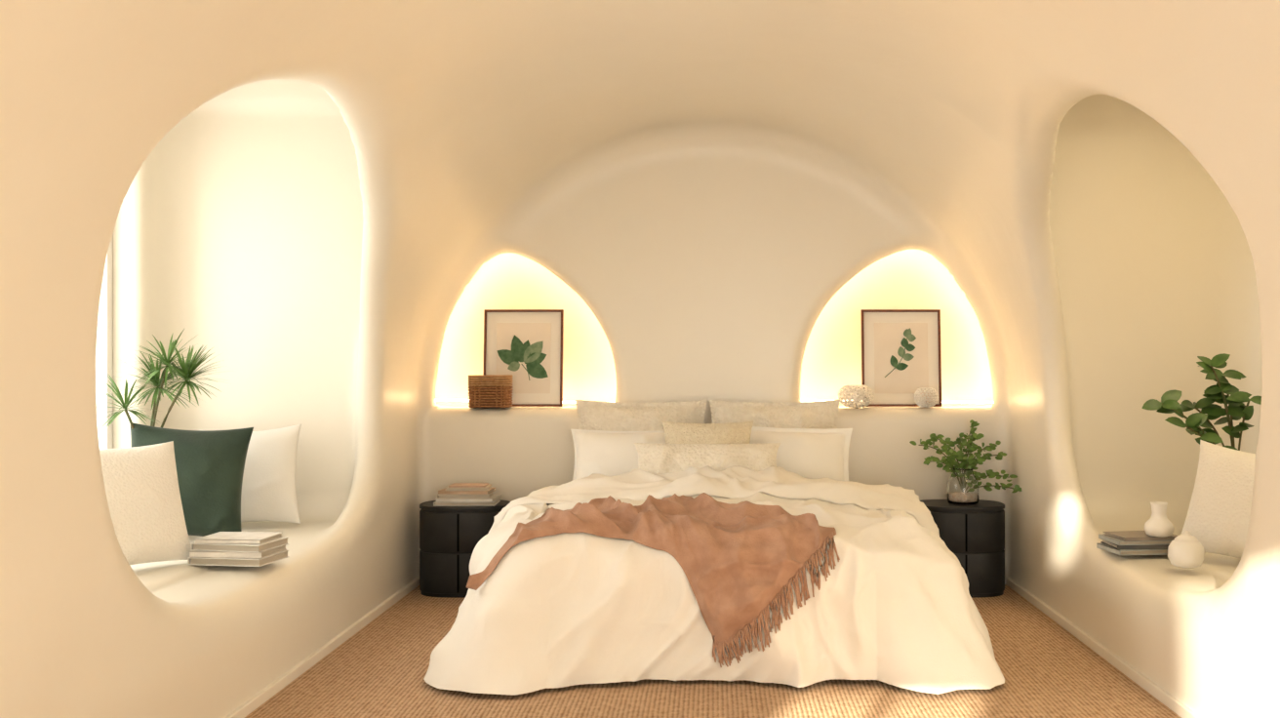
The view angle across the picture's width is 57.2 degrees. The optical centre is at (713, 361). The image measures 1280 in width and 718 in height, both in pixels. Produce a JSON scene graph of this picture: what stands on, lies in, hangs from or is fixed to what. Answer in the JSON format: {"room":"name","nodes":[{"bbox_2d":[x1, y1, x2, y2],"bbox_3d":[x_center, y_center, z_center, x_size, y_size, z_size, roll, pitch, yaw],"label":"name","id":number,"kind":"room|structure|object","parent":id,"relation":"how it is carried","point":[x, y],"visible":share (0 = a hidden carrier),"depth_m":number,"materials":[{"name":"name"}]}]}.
{"room":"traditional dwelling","nodes":[
{"label":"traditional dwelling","id":0,"kind":"room"},
{"bbox_2d":[0,80,446,717],"bbox_3d":[-2.321,-0.038,2.668,1.688,2.763,7.705,0,0,0],"label":"wall","id":1,"kind":"structure","parent":0,"point":[246,229],"depth_m":5.50,"materials":[{"name":"beige paint"}]},
{"bbox_2d":[96,236,112,449],"bbox_3d":[-3.020,-0.220,4.695,0.050,1.790,2.280,0,0,0],"label":"window","id":2,"kind":"structure","parent":1,"relation":"in","point":[104,320],"depth_m":5.79,"materials":[{"name":"glass"}]},
{"bbox_2d":[99,440,191,564],"bbox_3d":[-2.321,0.569,4.620,0.225,0.482,0.500,0,0,32],"label":"cushion","id":3,"kind":"object","parent":1,"relation":"on","point":[141,483],"visible":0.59,"depth_m":4.62,"materials":[{"name":"white fabric"}]},
{"bbox_2d":[95,328,223,429],"bbox_3d":[-2.549,0.331,5.449,0.606,0.973,0.550,0,0,0],"label":"potted palm","id":4,"kind":"object","parent":1,"relation":"on","point":[187,367],"visible":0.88,"depth_m":5.44,"materials":[{"name":"green plant"}]},
{"bbox_2d":[130,422,253,536],"bbox_3d":[-2.430,0.554,5.410,0.546,0.553,0.242,0,0,-5],"label":"velvet cushion","id":5,"kind":"object","parent":1,"relation":"on","point":[210,464],"visible":0.59,"depth_m":5.37,"materials":[{"name":"green fabric"}]},
{"bbox_2d":[187,531,289,566],"bbox_3d":[-1.948,0.767,4.820,0.315,0.104,0.245,0,0,8],"label":"book stack","id":6,"kind":"object","parent":1,"relation":"on","point":[220,548],"visible":1,"depth_m":4.72,"materials":[{"name":"beige paper"}]},
{"bbox_2d":[190,544,286,559],"bbox_3d":[-1.950,0.775,4.820,0.300,0.026,0.230,0,0,5],"label":"book","id":7,"kind":"object","parent":6,"relation":"on","point":[198,551],"depth_m":4.71,"materials":[{"name":"beige paper"}]},
{"bbox_2d":[187,549,289,566],"bbox_3d":[-1.950,0.804,4.820,0.310,0.030,0.240,0,0,8],"label":"book","id":8,"kind":"object","parent":6,"relation":"on","point":[240,559],"depth_m":4.71,"materials":[{"name":"beige paper"}]},
{"bbox_2d":[195,531,282,544],"bbox_3d":[-1.950,0.725,4.820,0.270,0.018,0.210,0,0,4],"label":"book","id":9,"kind":"object","parent":6,"relation":"on","point":[220,538],"depth_m":4.78,"materials":[{"name":"white paper"}]},
{"bbox_2d":[190,536,288,552],"bbox_3d":[-1.945,0.748,4.819,0.308,0.028,0.240,0,0,8],"label":"book","id":10,"kind":"object","parent":6,"relation":"on","point":[204,543],"depth_m":4.72,"materials":[{"name":"white paper"}]},
{"bbox_2d":[199,424,300,523],"bbox_3d":[-2.311,0.570,5.832,0.512,0.516,0.211,0,0,-10],"label":"cushion","id":11,"kind":"object","parent":1,"relation":"on","point":[268,485],"visible":0.54,"depth_m":5.77,"materials":[{"name":"white fabric"}]},
{"bbox_2d":[224,577,419,717],"bbox_3d":[-1.722,1.280,2.820,0.022,0.045,8.000,0,0,0],"label":"baseboard","id":12,"kind":"structure","parent":1,"relation":"attached to","point":[268,692],"depth_m":5.05,"materials":[{"name":"paint"}]},
{"bbox_2d":[0,0,1279,255],"bbox_3d":[-0.003,-1.003,2.663,3.260,0.833,7.692,0,0,0],"label":"ceiling","id":13,"kind":"structure","parent":0,"point":[443,104],"depth_m":4.54,"materials":[{"name":"beige paint"}]},
{"bbox_2d":[401,113,1024,588],"bbox_3d":[0.004,-0.018,6.835,3.467,2.723,0.689,0,0,0],"label":"wall","id":14,"kind":"structure","parent":0,"point":[720,257],"depth_m":6.86,"materials":[{"name":"beige paint"}]},
{"bbox_2d":[467,374,513,407],"bbox_3d":[-1.315,0.174,6.901,0.257,0.190,0.172,0,0,0],"label":"wicker basket","id":15,"kind":"object","parent":14,"relation":"on","point":[485,390],"visible":1,"depth_m":6.84,"materials":[{"name":"brown wicker"}]},
{"bbox_2d":[435,399,575,402],"bbox_3d":[-1.115,-0.218,7.040,1.162,0.943,0.014,0,0,0],"label":"strip light","id":16,"kind":"object","parent":14,"relation":"attached to","point":[466,400],"visible":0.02,"depth_m":7.04,"materials":[{"name":"white plastic"}]},
{"bbox_2d":[482,309,563,406],"bbox_3d":[-1.140,-0.023,7.035,0.475,0.585,0.073,0,0,0],"label":"framed botanical print","id":17,"kind":"object","parent":14,"relation":"attached to","point":[526,345],"visible":0.94,"depth_m":7.04,"materials":[{"name":"beige paper"}]},
{"bbox_2d":[800,400,828,401],"bbox_3d":[0.607,0.234,7.040,0.164,0.006,0.014,0,0,0],"label":"strip light","id":18,"kind":"object","parent":14,"relation":"attached to","point":[800,400],"depth_m":7.03,"materials":[{"name":"white plastic"}]},
{"bbox_2d":[838,384,874,407],"bbox_3d":[0.840,0.201,6.900,0.214,0.133,0.214,0,0,0],"label":"ornament","id":19,"kind":"object","parent":14,"relation":"on","point":[854,400],"visible":1,"depth_m":6.84,"materials":[{"name":"white ceramic"}]},
{"bbox_2d":[860,309,941,406],"bbox_3d":[1.130,-0.023,7.035,0.475,0.585,0.073,0,0,0],"label":"framed botanical print","id":20,"kind":"object","parent":14,"relation":"attached to","point":[901,353],"visible":0.98,"depth_m":7.04,"materials":[{"name":"beige paper"}]},
{"bbox_2d":[914,387,938,407],"bbox_3d":[1.255,0.209,6.900,0.144,0.117,0.144,0,0,0],"label":"votive holder","id":21,"kind":"object","parent":14,"relation":"on","point":[922,397],"visible":1,"depth_m":6.86,"materials":[{"name":"white ceramic"}]},
{"bbox_2d":[941,400,993,403],"bbox_3d":[1.527,0.243,7.040,0.305,0.012,0.014,0,0,0],"label":"strip light","id":22,"kind":"object","parent":14,"relation":"attached to","point":[991,402],"depth_m":7.03,"materials":[{"name":"white plastic"}]},
{"bbox_2d":[244,584,1181,717],"bbox_3d":[0.000,1.330,2.840,3.600,0.060,8.120,0,0,0],"label":"floor","id":23,"kind":"structure","parent":0,"point":[379,671],"depth_m":4.58,"materials":[{"name":"carpet"}]},
{"bbox_2d":[419,499,509,598],"bbox_3d":[-1.405,1.050,6.638,0.502,0.499,0.385,0,0,0],"label":"nightstand","id":24,"kind":"object","parent":23,"relation":"on","point":[447,534],"visible":0.56,"depth_m":6.46,"materials":[{"name":"black paint"}]},
{"bbox_2d":[433,482,501,506],"bbox_3d":[-1.389,0.747,6.620,0.349,0.106,0.232,0,0,0],"label":"book stack","id":25,"kind":"object","parent":24,"relation":"on","point":[456,494],"visible":1,"depth_m":6.53,"materials":[{"name":"white paper"}]},
{"bbox_2d":[437,491,493,498],"bbox_3d":[-1.400,0.749,6.620,0.290,0.024,0.200,0,0,-5],"label":"book","id":26,"kind":"object","parent":25,"relation":"on","point":[441,495],"depth_m":6.53,"materials":[{"name":"beige paper"}]},
{"bbox_2d":[438,487,495,494],"bbox_3d":[-1.390,0.729,6.620,0.280,0.016,0.190,0,0,4],"label":"book","id":27,"kind":"object","parent":25,"relation":"on","point":[448,491],"depth_m":6.53,"materials":[{"name":"beige paper"}]},
{"bbox_2d":[433,498,500,506],"bbox_3d":[-1.390,0.790,6.620,0.348,0.020,0.232,0,0,0],"label":"book","id":28,"kind":"object","parent":25,"relation":"on","point":[439,501],"depth_m":6.52,"materials":[{"name":"white paper"}]},
{"bbox_2d":[448,482,488,487],"bbox_3d":[-1.380,0.698,6.620,0.205,0.008,0.157,0,0,0],"label":"book","id":29,"kind":"object","parent":25,"relation":"on","point":[456,485],"depth_m":6.58,"materials":[{"name":"beige paper"}]},
{"bbox_2d":[445,483,491,490],"bbox_3d":[-1.380,0.711,6.620,0.240,0.018,0.170,0,0,-6],"label":"book","id":30,"kind":"object","parent":25,"relation":"on","point":[454,487],"depth_m":6.55,"materials":[{"name":"beige paper"}]},
{"bbox_2d":[436,494,501,502],"bbox_3d":[-1.380,0.770,6.620,0.320,0.018,0.210,0,0,3],"label":"book","id":31,"kind":"object","parent":25,"relation":"on","point":[440,498],"depth_m":6.52,"materials":[{"name":"white paper"}]},
{"bbox_2d":[423,464,1003,695],"bbox_3d":[0.035,0.913,5.645,2.432,0.773,2.311,0,0,0],"label":"duvet","id":32,"kind":"object","parent":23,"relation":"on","point":[898,607],"visible":0.86,"depth_m":4.70,"materials":[{"name":"beige fabric"}]},
{"bbox_2d":[570,429,665,478],"bbox_3d":[-0.420,0.555,6.469,0.740,0.400,0.272,0,-26,-3],"label":"bed pillow","id":33,"kind":"object","parent":32,"relation":"on","point":[597,453],"depth_m":6.40,"materials":[{"name":"white fabric"}]},
{"bbox_2d":[575,400,707,431],"bbox_3d":[-0.415,0.475,6.712,0.763,0.516,0.217,0,0,-3],"label":"sham pillow","id":34,"kind":"object","parent":32,"relation":"on","point":[591,415],"visible":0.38,"depth_m":6.70,"materials":[{"name":"beige fabric"}]},
{"bbox_2d":[466,494,839,669],"bbox_3d":[-0.237,0.904,4.952,1.494,0.642,0.661,0,0,0],"label":"throw blanket","id":35,"kind":"object","parent":32,"relation":"on","point":[736,556],"visible":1,"depth_m":4.76,"materials":[{"name":"orange fabric"}]},
{"bbox_2d":[633,442,780,479],"bbox_3d":[-0.030,0.525,6.170,0.782,0.193,0.176,0,0,3],"label":"lumbar cushion","id":36,"kind":"object","parent":32,"relation":"on","point":[660,459],"visible":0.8,"depth_m":6.13,"materials":[{"name":"beige fabric"}]},
{"bbox_2d":[661,420,753,443],"bbox_3d":[-0.030,0.485,6.302,0.500,0.332,0.194,0,0,0],"label":"cushion","id":37,"kind":"object","parent":32,"relation":"on","point":[674,432],"visible":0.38,"depth_m":6.29,"materials":[{"name":"beige fabric"}]},
{"bbox_2d":[709,400,839,429],"bbox_3d":[0.355,0.475,6.715,0.763,0.516,0.232,0,0,3],"label":"sham pillow","id":38,"kind":"object","parent":32,"relation":"on","point":[821,415],"visible":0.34,"depth_m":6.71,"materials":[{"name":"beige fabric"}]},
{"bbox_2d":[749,426,852,483],"bbox_3d":[0.400,0.554,6.478,0.740,0.420,0.253,2,-24,3],"label":"bed pillow","id":39,"kind":"object","parent":32,"relation":"on","point":[819,453],"depth_m":6.41,"materials":[{"name":"white fabric"}]},
{"bbox_2d":[921,499,1004,598],"bbox_3d":[1.395,1.050,6.638,0.502,0.499,0.385,0,0,0],"label":"nightstand","id":40,"kind":"object","parent":23,"relation":"on","point":[976,532],"visible":0.56,"depth_m":6.46,"materials":[{"name":"black paint"}]},
{"bbox_2d":[909,419,1021,504],"bbox_3d":[1.426,0.565,6.614,0.642,0.470,0.213,0,0,-6],"label":"potted plant","id":41,"kind":"object","parent":40,"relation":"on","point":[963,488],"visible":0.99,"depth_m":6.59,"materials":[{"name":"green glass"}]},
{"bbox_2d":[980,94,1279,717],"bbox_3d":[2.207,-0.038,2.671,1.454,2.763,7.711,0,0,0],"label":"wall","id":42,"kind":"structure","parent":0,"point":[1146,262],"depth_m":6.11,"materials":[{"name":"beige paint"}]},
{"bbox_2d":[1006,577,1201,717],"bbox_3d":[1.722,1.280,2.820,0.022,0.045,8.000,0,0,0],"label":"baseboard","id":43,"kind":"structure","parent":42,"relation":"attached to","point":[1157,692],"depth_m":5.05,"materials":[{"name":"paint"}]},
{"bbox_2d":[1096,530,1177,555],"bbox_3d":[1.930,0.817,5.300,0.315,0.076,0.240,0,0,-4],"label":"book stack","id":44,"kind":"object","parent":42,"relation":"on","point":[1123,542],"visible":0.76,"depth_m":5.20,"materials":[{"name":"grey paper"}]},
{"bbox_2d":[1096,542,1167,555],"bbox_3d":[1.930,0.844,5.300,0.300,0.022,0.220,0,0,-8],"label":"book","id":45,"kind":"object","parent":44,"relation":"on","point":[1147,548],"depth_m":5.19,"materials":[{"name":"black paper"}]},
{"bbox_2d":[1100,539,1169,549],"bbox_3d":[1.930,0.823,5.300,0.280,0.020,0.210,0,0,-1],"label":"book","id":46,"kind":"object","parent":44,"relation":"on","point":[1105,543],"depth_m":5.20,"materials":[{"name":"grey paper"}]},
{"bbox_2d":[1098,534,1173,545],"bbox_3d":[1.930,0.803,5.300,0.297,0.018,0.220,0,0,-4],"label":"book","id":47,"kind":"object","parent":44,"relation":"on","point":[1107,540],"depth_m":5.21,"materials":[{"name":"grey paper"}]},
{"bbox_2d":[1102,530,1177,541],"bbox_3d":[1.940,0.786,5.301,0.270,0.014,0.200,0,0,-10],"label":"book","id":48,"kind":"object","parent":44,"relation":"on","point":[1123,536],"depth_m":5.24,"materials":[{"name":"grey paper"}]},
{"bbox_2d":[1143,501,1174,537],"bbox_3d":[1.995,0.704,5.240,0.128,0.150,0.128,0,0,0],"label":"ceramic vase","id":49,"kind":"object","parent":44,"relation":"on","point":[1158,525],"visible":1,"depth_m":5.21,"materials":[{"name":"white ceramic"}]},
{"bbox_2d":[1167,530,1204,568],"bbox_3d":[1.980,0.782,4.900,0.144,0.150,0.144,0,0,0],"label":"ceramic jar","id":50,"kind":"object","parent":42,"relation":"on","point":[1185,550],"visible":1,"depth_m":4.85,"materials":[{"name":"white ceramic"}]},
{"bbox_2d":[1141,353,1261,450],"bbox_3d":[2.307,0.409,5.543,0.612,0.898,0.298,0,0,-16],"label":"rubber plant","id":51,"kind":"object","parent":42,"relation":"on","point":[1236,408],"visible":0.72,"depth_m":5.53,"materials":[{"name":"green plant"}]},
{"bbox_2d":[1181,440,1255,559],"bbox_3d":[2.260,0.610,4.980,0.555,0.531,0.224,0,0,44],"label":"cushion","id":52,"kind":"object","parent":42,"relation":"on","point":[1219,513],"visible":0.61,"depth_m":4.99,"materials":[{"name":"white fabric"}]}
]}

